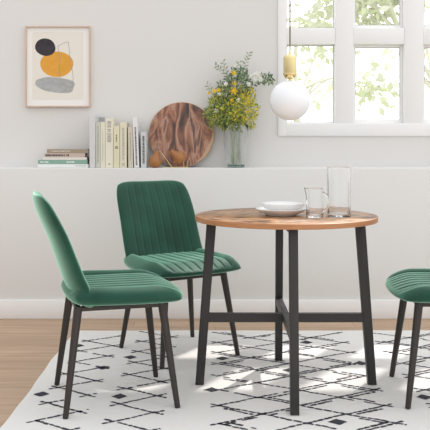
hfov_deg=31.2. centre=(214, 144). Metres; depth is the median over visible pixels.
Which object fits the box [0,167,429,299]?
wall
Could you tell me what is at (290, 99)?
pendant lamp
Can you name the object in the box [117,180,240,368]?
dining chair
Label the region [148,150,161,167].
pear
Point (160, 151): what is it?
display stand
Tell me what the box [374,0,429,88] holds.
tree
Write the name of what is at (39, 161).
book
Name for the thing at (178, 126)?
round board
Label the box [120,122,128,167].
book
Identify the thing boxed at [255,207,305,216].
plate
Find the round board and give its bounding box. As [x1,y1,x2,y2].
[149,102,213,166]
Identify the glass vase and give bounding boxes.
[224,124,247,167]
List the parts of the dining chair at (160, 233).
leg, backrest, leg, seat, leg, seat frame, leg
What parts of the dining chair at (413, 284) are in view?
leg, seat, leg, seat frame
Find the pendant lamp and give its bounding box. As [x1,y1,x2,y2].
[270,0,309,120]
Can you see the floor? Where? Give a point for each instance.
(27, 346)
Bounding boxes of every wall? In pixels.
[0,0,429,166]
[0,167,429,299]
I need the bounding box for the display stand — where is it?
[160,151,188,167]
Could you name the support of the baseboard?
attached to the wall at (84, 200)
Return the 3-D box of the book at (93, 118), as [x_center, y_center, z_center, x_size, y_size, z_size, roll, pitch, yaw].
[-0.735,-0.021,4.803,0.069,0.321,0.165,0,0,0]
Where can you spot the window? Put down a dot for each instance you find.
(411, 36)
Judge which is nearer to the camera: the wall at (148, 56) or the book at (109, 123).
the book at (109, 123)
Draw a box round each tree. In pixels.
[287,0,398,121]
[287,0,427,115]
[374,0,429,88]
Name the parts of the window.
sash, sash, sash, sash, sash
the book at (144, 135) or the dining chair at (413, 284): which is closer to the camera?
the dining chair at (413, 284)
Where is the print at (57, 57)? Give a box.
[32,32,82,99]
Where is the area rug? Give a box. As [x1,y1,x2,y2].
[0,330,429,429]
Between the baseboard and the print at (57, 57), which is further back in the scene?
the print at (57, 57)
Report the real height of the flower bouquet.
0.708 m
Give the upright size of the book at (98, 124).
0.282 m
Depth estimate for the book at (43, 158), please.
4.73 m
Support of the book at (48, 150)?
on the book at (46, 154)
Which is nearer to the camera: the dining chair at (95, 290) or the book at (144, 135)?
the dining chair at (95, 290)
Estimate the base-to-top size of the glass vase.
0.266 m
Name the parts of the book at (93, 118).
panel, panel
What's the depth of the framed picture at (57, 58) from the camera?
4.89 m
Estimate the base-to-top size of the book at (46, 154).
0.025 m
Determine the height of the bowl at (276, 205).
0.034 m
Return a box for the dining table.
[195,208,377,414]
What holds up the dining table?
on the area rug
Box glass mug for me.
[304,187,329,217]
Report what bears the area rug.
on the floor
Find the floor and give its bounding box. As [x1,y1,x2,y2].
[0,319,429,427]
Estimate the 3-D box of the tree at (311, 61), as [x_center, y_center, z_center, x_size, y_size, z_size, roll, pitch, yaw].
[1.568,-1.405,15.071,3.608,4.947,2.713,0,0,0]
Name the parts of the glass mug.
handle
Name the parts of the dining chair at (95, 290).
backrest, leg, leg, seat frame, seat, leg, leg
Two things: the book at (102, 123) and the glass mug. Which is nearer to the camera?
the glass mug
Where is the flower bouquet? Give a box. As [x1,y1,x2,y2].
[202,51,274,130]
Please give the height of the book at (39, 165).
0.022 m
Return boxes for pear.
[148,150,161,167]
[169,149,185,164]
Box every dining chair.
[32,191,182,418]
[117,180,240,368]
[385,268,429,408]
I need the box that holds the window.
[278,0,429,135]
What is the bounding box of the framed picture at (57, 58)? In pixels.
[25,26,90,106]
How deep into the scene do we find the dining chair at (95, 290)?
3.04 m
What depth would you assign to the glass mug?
3.23 m
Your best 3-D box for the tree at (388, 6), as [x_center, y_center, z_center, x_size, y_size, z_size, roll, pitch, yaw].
[2.037,-1.025,10.551,2.412,4.186,2.625,0,0,0]
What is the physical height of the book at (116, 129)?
0.257 m
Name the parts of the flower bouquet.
yellow flower, white flower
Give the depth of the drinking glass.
3.26 m
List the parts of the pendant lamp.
lamp shade, cord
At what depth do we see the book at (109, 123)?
4.73 m
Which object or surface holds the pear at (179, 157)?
on the wall at (84, 200)
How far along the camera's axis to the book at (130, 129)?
4.74 m
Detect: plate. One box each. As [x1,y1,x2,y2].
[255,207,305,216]
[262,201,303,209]
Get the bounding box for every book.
[38,160,89,163]
[38,164,89,167]
[42,157,89,159]
[45,153,87,156]
[47,149,89,152]
[90,115,104,167]
[96,122,100,167]
[101,122,104,167]
[105,119,115,167]
[113,126,119,167]
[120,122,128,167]
[128,127,133,167]
[133,117,140,167]
[141,132,148,167]
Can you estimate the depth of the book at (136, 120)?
4.73 m
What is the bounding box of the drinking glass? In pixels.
[327,167,350,217]
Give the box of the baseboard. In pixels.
[0,300,429,318]

